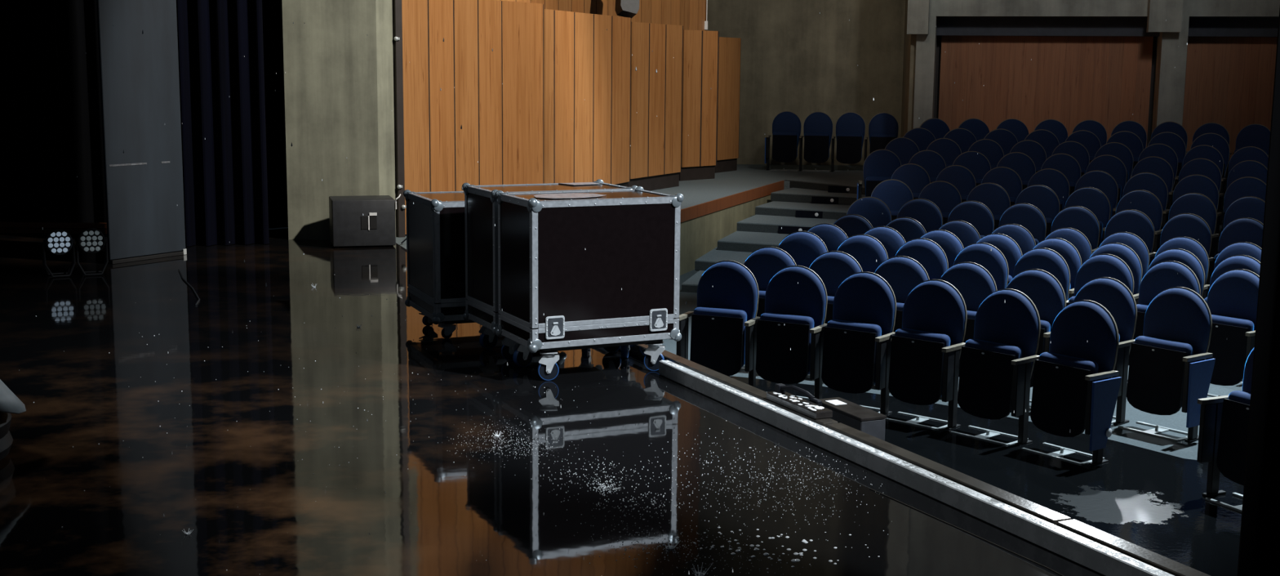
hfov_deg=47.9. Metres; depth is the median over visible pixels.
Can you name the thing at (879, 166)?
seat
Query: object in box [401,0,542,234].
wall panels
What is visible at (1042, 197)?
seat
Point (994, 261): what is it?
seat
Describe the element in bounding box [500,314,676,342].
tray
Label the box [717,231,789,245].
floor
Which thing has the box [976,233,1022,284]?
seat
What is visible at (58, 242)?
lamp
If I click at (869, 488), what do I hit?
trim
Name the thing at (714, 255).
floor
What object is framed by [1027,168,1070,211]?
seat
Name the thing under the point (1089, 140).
seat
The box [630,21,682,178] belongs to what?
wall panels
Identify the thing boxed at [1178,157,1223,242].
seat
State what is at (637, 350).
strip
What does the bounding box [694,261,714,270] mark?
trim
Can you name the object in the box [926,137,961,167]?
seat
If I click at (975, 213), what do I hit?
seat
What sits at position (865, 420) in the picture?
box
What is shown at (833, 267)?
seat
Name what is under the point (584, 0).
trim
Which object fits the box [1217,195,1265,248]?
seat
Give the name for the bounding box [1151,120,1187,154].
seat
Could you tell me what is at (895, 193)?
seat
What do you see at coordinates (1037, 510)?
strip
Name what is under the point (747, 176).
platform
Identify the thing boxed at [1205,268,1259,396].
seat
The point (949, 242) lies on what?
seat
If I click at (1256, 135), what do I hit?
seat
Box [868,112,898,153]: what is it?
seat
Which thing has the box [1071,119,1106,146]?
seat
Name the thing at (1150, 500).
floor
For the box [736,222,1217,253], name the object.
trim
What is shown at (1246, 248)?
seat
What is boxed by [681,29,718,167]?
wall panels
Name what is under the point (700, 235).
wall
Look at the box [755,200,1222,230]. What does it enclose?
floor
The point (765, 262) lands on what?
seat
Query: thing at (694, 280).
floor
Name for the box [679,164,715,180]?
baseboard
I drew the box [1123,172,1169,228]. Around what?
seat
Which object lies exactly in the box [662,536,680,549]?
water splash
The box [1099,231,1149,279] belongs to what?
seat
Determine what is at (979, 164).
seat
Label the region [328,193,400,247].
subwoofer
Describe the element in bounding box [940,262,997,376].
seat
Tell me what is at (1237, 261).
seat
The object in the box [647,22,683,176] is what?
trim
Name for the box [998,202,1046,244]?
seat
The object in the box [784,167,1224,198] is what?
floor
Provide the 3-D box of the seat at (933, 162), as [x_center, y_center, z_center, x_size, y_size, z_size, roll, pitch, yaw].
[3.543,-1.215,17.730,0.518,0.945,0.345,2,9,11]
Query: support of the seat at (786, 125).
on the platform
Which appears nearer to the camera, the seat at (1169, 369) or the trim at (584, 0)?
the seat at (1169, 369)
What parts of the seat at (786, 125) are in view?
panel, post, floor frame, backrest, post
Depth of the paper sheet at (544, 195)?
7.54 m
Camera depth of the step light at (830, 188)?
20.09 m
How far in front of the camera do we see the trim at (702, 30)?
21.01 m
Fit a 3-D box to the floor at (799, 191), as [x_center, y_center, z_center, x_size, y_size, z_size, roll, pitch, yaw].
[7.328,-1.554,22.272,8.607,0.120,9.234,4,9,21]
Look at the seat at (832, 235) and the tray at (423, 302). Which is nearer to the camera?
the tray at (423, 302)
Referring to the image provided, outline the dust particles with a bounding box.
[42,13,1239,574]
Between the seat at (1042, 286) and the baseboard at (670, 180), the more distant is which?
the baseboard at (670, 180)
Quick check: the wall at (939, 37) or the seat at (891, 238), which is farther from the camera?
the wall at (939, 37)
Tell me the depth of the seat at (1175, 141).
18.48 m
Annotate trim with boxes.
[427,0,543,191]
[553,9,631,183]
[583,0,698,13]
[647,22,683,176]
[658,360,1173,575]
[680,180,784,222]
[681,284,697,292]
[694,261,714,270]
[699,30,719,165]
[717,241,777,252]
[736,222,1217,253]
[738,38,741,134]
[755,207,1222,237]
[770,193,1222,220]
[787,180,1224,205]
[869,488,1063,575]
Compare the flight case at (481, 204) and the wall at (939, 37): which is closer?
the flight case at (481, 204)
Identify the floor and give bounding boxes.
[0,226,1103,575]
[661,269,1244,575]
[681,270,705,285]
[695,246,751,271]
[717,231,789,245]
[737,214,1218,246]
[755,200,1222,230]
[770,187,1223,212]
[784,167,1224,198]
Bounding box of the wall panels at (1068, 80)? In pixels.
[937,35,1153,146]
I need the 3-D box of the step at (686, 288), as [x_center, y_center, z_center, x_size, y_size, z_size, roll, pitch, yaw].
[4.126,0.377,13.045,8.526,0.098,0.715,7,11,35]
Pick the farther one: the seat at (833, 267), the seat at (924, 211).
the seat at (924, 211)
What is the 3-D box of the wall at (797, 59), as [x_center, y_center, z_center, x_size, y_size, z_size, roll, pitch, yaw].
[2.763,-6.564,24.032,4.000,9.000,0.200,1,9,0]
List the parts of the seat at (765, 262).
backrest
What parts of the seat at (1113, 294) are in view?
backrest, floor frame, post, armrest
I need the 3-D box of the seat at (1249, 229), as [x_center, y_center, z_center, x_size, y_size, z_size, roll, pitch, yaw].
[5.441,-0.156,13.082,0.518,0.945,0.345,9,12,44]
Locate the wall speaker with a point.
(625, 8)
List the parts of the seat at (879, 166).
panel, post, backrest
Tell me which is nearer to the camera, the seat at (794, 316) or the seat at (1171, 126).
the seat at (794, 316)
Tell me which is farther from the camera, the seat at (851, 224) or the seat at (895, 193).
the seat at (895, 193)
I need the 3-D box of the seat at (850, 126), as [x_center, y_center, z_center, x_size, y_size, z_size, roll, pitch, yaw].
[3.356,-2.319,22.921,0.518,0.945,0.345,2,9,11]
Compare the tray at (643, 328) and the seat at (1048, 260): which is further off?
the seat at (1048, 260)
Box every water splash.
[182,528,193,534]
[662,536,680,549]
[691,562,711,575]
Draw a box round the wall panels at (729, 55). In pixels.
[716,36,740,159]
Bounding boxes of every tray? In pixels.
[408,292,465,315]
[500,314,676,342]
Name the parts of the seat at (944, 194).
backrest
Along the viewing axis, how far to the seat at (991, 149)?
18.57 m
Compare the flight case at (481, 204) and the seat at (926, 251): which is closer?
the flight case at (481, 204)
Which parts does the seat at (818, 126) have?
floor frame, backrest, post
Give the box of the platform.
[395,164,863,249]
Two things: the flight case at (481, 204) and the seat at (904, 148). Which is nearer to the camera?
the flight case at (481, 204)
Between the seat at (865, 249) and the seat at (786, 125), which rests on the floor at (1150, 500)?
the seat at (865, 249)
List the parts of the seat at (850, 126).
backrest, post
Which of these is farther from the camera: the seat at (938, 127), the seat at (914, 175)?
the seat at (938, 127)
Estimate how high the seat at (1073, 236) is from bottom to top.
0.945 m
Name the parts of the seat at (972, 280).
backrest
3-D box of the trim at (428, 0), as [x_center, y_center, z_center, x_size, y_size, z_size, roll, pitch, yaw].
[-1.555,-1.788,14.687,0.050,2.248,1.936,6,10,31]
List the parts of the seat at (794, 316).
backrest, post, armrest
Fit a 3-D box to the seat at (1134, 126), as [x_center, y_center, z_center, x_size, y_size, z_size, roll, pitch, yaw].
[6.642,-1.796,19.580,0.518,0.945,0.345,4,9,21]
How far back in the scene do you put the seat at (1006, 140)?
19.02 m
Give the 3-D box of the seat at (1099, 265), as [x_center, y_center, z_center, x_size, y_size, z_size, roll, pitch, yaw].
[3.497,0.223,11.035,0.518,0.945,0.345,9,12,43]
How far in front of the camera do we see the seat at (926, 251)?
11.95 m
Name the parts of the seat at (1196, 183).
backrest, post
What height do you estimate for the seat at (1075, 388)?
0.945 m
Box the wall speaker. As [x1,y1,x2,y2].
[614,0,639,17]
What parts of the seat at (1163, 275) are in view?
backrest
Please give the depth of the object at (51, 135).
14.21 m
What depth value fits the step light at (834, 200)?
19.63 m
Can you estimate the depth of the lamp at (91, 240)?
10.96 m
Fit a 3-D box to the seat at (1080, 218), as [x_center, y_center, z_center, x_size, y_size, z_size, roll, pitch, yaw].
[4.216,-0.316,14.056,0.518,0.945,0.345,6,10,32]
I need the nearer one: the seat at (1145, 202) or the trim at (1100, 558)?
the trim at (1100, 558)
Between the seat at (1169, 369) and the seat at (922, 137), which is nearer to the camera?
the seat at (1169, 369)
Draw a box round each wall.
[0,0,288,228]
[680,194,772,275]
[706,0,905,164]
[900,0,916,137]
[906,0,929,34]
[928,0,1279,17]
[933,35,1156,146]
[1146,0,1182,32]
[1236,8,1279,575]
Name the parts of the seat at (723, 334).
post, armrest, backrest, post, armrest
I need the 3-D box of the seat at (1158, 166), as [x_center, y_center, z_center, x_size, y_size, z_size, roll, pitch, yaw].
[5.971,-1.056,16.837,0.518,0.945,0.345,5,10,29]
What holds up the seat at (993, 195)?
on the floor at (714, 255)
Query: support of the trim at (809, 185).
attached to the floor at (851, 177)
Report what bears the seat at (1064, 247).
on the floor at (1150, 500)
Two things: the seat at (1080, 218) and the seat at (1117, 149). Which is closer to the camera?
the seat at (1080, 218)
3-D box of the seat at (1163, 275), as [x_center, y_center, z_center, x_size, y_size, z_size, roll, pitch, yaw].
[3.854,0.283,10.663,0.345,0.945,0.518,-7,12,-41]
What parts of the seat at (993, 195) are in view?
backrest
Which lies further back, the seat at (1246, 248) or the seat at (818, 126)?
the seat at (818, 126)
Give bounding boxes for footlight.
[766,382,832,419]
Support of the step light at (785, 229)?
attached to the trim at (740, 226)
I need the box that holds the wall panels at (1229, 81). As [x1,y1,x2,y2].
[1182,36,1277,159]
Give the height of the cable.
0.012 m
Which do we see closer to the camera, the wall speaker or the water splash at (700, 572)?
the water splash at (700, 572)
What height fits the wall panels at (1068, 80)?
2.300 m
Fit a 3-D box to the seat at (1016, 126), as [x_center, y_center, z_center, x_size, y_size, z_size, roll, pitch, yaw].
[5.173,-1.857,19.886,0.518,0.945,0.345,1,9,2]
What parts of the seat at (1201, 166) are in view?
backrest, post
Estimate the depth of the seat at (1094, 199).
15.00 m
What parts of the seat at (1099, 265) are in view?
backrest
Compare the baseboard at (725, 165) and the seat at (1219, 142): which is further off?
the baseboard at (725, 165)
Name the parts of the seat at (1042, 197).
backrest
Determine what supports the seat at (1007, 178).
on the floor at (740, 237)
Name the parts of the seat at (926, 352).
floor frame, backrest, post, armrest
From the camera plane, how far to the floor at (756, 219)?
18.39 m
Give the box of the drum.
[0,378,26,460]
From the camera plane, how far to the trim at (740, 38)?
22.90 m
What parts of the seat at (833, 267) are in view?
backrest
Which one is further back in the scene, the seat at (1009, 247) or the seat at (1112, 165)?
the seat at (1112, 165)
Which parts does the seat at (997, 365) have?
floor frame, backrest, post, armrest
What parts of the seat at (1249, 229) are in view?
backrest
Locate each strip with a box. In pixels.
[619,343,837,426]
[826,422,1071,525]
[1057,519,1209,575]
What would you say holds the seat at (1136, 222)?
on the floor at (694, 280)
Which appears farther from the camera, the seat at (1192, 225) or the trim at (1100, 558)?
the seat at (1192, 225)
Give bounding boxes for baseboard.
[615,182,627,186]
[627,172,679,191]
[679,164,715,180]
[715,158,737,173]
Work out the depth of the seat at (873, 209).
14.91 m
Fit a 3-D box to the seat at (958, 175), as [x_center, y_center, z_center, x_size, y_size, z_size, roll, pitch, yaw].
[3.625,-0.937,16.637,0.518,0.945,0.345,4,9,23]
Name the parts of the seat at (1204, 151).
backrest, post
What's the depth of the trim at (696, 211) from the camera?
18.25 m
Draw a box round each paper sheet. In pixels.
[533,193,605,198]
[558,182,599,184]
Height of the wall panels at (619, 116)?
2.020 m
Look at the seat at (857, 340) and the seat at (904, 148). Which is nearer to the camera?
the seat at (857, 340)
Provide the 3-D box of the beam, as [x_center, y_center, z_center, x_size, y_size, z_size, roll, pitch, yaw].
[8.421,-3.775,20.268,8.980,0.475,0.160,3,9,13]
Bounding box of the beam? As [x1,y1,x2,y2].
[936,16,1279,36]
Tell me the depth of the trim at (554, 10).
16.66 m
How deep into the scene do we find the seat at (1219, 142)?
18.30 m
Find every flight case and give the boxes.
[403,189,475,337]
[462,178,637,360]
[494,186,684,380]
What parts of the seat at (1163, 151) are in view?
backrest, post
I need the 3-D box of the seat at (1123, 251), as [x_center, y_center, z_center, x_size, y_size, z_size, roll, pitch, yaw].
[3.846,0.113,11.847,0.518,0.945,0.345,8,11,40]
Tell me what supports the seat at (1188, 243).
on the floor at (1150, 500)
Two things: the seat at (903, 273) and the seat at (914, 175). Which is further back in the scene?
the seat at (914, 175)
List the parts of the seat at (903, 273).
backrest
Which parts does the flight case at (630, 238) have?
latch dish, lid, latch dish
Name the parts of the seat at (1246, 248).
backrest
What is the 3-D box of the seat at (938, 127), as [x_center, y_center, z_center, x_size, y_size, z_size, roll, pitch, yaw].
[4.084,-1.855,19.811,0.568,0.945,0.345,-1,9,-10]
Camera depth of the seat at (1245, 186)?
15.25 m
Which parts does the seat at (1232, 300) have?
floor frame, backrest, post, armrest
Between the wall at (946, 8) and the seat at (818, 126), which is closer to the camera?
the wall at (946, 8)
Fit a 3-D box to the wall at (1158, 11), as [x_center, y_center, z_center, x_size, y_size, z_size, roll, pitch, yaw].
[7.320,-6.936,19.545,0.430,6.830,0.250,3,9,13]
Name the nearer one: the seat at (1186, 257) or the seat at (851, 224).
the seat at (1186, 257)
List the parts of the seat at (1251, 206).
backrest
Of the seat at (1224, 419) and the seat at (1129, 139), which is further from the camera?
the seat at (1129, 139)
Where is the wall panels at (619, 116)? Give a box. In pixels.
[543,8,631,184]
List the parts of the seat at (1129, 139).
backrest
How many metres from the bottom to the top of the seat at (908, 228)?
0.945 m
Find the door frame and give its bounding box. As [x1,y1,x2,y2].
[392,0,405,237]
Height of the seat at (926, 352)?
0.945 m
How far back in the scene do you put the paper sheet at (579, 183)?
8.35 m
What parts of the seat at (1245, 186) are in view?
backrest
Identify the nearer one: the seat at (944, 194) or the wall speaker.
the seat at (944, 194)
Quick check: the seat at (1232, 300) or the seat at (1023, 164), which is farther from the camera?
the seat at (1023, 164)
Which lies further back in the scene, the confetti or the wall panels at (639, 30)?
the wall panels at (639, 30)
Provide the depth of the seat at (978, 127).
19.92 m
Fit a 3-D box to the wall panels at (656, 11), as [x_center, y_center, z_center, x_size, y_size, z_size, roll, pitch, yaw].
[-0.861,-5.170,17.636,0.060,4.300,9.360,4,9,23]
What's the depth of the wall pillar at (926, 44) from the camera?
20.98 m
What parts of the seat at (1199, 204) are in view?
backrest, post, armrest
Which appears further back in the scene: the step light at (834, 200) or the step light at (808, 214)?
the step light at (834, 200)
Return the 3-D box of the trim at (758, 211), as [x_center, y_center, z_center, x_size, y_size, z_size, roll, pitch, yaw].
[5.425,-0.716,17.417,8.564,0.098,0.505,5,10,27]
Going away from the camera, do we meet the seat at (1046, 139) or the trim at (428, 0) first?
the trim at (428, 0)
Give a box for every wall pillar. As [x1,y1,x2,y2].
[912,15,937,128]
[1150,15,1189,139]
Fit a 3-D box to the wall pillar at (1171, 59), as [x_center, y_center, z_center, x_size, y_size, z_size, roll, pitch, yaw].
[7.536,-2.604,20.574,0.340,2.500,0.680,3,9,13]
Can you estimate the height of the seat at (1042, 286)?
0.945 m
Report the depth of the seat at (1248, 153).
17.32 m
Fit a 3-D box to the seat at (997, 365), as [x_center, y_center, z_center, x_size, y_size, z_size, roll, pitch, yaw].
[2.275,0.490,9.204,0.345,0.945,0.518,-7,12,-42]
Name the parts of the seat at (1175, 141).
backrest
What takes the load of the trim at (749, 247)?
attached to the floor at (740, 237)
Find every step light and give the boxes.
[777,225,811,233]
[795,209,822,217]
[811,195,838,204]
[827,185,849,192]
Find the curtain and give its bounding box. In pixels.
[176,0,269,246]
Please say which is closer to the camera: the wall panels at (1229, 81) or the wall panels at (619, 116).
the wall panels at (619, 116)
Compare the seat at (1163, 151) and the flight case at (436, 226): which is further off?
the seat at (1163, 151)
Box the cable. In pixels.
[177,268,199,305]
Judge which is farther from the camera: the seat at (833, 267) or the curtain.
the curtain
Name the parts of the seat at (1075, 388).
floor frame, backrest, post, armrest, panel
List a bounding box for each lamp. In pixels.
[42,229,75,277]
[75,227,108,275]
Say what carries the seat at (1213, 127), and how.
on the floor at (851, 177)
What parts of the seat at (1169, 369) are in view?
floor frame, backrest, post, armrest, panel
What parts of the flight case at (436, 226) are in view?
lid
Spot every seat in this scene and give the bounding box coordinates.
[675,260,759,386]
[740,246,796,369]
[755,265,827,399]
[764,111,803,171]
[777,231,827,267]
[801,111,835,171]
[807,222,848,251]
[807,250,862,376]
[821,271,896,414]
[832,213,873,237]
[835,111,867,171]
[836,234,888,272]
[846,196,891,226]
[856,148,901,199]
[863,226,906,257]
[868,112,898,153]
[871,178,913,220]
[874,255,929,346]
[884,137,919,165]
[885,217,926,241]
[885,279,967,429]
[891,163,930,199]
[895,237,948,279]
[897,198,942,231]
[902,127,935,151]
[908,149,946,182]
[918,180,961,224]
[919,117,950,139]
[920,229,964,267]
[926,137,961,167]
[935,164,976,202]
[938,219,980,247]
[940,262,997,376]
[943,128,977,153]
[947,200,994,238]
[949,288,1040,445]
[952,151,991,186]
[953,242,1008,289]
[958,118,989,140]
[966,182,1010,229]
[968,138,1004,168]
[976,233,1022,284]
[981,166,1022,205]
[983,128,1017,155]
[991,223,1035,254]
[995,118,1028,142]
[996,151,1035,190]
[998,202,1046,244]
[1006,268,1066,409]
[1009,139,1046,172]
[1012,247,1070,302]
[1015,184,1060,237]
[1021,299,1121,465]
[1024,128,1059,158]
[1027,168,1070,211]
[1032,237,1081,300]
[1034,119,1067,143]
[1040,153,1080,195]
[1044,226,1092,264]
[1050,205,1099,253]
[1051,140,1089,176]
[1064,129,1101,162]
[1064,186,1111,247]
[1066,253,1133,306]
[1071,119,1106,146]
[1073,276,1137,425]
[1074,169,1118,219]
[1085,154,1127,205]
[1089,242,1142,304]
[1094,142,1133,183]
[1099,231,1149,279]
[1104,208,1156,266]
[1106,130,1142,173]
[1111,120,1146,149]
[1115,189,1163,259]
[1117,286,1215,441]
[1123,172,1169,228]
[1128,260,1200,364]
[1131,155,1173,218]
[1137,142,1178,208]
[1146,248,1204,297]
[1147,131,1186,190]
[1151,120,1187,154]
[1155,235,1209,298]
[1160,213,1213,297]
[1168,192,1219,284]
[1172,173,1222,258]
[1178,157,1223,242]
[1182,144,1226,224]
[1190,132,1229,208]
[1192,122,1231,195]
[1196,347,1253,511]
[1204,254,1260,382]
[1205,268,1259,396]
[1206,241,1261,297]
[1211,217,1263,275]
[1217,160,1267,243]
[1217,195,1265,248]
[1222,176,1266,231]
[1228,146,1268,173]
[1233,123,1270,155]
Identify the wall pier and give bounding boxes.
[281,0,395,239]
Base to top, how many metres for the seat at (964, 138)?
0.945 m
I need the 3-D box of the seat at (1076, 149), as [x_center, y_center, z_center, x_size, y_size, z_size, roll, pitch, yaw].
[5.431,-1.375,18.197,0.518,0.945,0.345,4,9,21]
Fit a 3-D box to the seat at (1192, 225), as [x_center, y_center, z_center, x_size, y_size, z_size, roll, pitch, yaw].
[5.048,-0.215,13.442,0.518,0.945,0.345,8,11,40]
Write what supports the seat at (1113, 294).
on the floor at (1150, 500)
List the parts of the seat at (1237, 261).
backrest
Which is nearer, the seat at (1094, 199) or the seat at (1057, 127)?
the seat at (1094, 199)
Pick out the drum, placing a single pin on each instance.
(10, 402)
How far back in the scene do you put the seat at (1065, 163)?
17.30 m
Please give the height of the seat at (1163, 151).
0.945 m
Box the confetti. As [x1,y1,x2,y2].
[33,297,884,573]
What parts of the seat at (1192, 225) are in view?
backrest, post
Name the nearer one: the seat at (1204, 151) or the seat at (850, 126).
the seat at (1204, 151)
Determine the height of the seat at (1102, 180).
0.945 m
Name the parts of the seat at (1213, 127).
backrest, post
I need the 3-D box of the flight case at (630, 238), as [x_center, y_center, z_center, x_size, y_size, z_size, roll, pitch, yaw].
[-0.275,-0.037,7.689,0.874,0.954,0.533,-4,10,-25]
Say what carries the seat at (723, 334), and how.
on the floor at (1150, 500)
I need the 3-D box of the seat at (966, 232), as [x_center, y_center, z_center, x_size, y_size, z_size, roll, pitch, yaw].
[2.963,-0.155,13.619,0.518,0.945,0.345,6,10,30]
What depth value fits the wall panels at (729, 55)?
22.59 m
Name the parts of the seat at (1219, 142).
backrest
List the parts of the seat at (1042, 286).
backrest, post, armrest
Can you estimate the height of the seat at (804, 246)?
0.945 m
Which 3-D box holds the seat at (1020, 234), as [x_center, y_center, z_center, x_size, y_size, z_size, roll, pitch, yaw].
[3.400,-0.111,13.352,0.518,0.945,0.345,6,10,32]
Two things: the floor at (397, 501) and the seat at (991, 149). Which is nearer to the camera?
the floor at (397, 501)
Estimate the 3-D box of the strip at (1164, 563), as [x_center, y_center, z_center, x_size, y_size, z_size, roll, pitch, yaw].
[2.613,1.222,2.529,0.082,0.072,5.470,-3,10,-24]
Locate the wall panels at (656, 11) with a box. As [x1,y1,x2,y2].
[501,0,706,30]
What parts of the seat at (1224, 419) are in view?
post, armrest, floor frame, backrest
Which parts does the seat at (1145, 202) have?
backrest, post, armrest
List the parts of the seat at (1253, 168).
backrest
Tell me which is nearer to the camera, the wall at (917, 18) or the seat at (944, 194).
the seat at (944, 194)
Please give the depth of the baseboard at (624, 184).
17.98 m
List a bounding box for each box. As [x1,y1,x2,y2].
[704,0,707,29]
[818,396,886,440]
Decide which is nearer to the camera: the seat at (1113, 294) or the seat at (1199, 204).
the seat at (1113, 294)
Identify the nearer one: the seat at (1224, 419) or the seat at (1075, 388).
the seat at (1224, 419)
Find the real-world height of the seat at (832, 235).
0.945 m
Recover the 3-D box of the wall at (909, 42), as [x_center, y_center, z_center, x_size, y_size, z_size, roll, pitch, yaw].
[4.296,-5.846,22.399,0.197,9.900,3.420,2,9,9]
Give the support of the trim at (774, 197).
attached to the floor at (799, 191)
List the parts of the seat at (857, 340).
backrest, floor frame, post, armrest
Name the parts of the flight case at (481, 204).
lid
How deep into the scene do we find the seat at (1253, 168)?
16.31 m
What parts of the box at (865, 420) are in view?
lid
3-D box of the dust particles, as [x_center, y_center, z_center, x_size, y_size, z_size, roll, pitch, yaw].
[0.271,-0.819,8.753,9.774,1.911,10.396,1,9,0]
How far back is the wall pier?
13.22 m

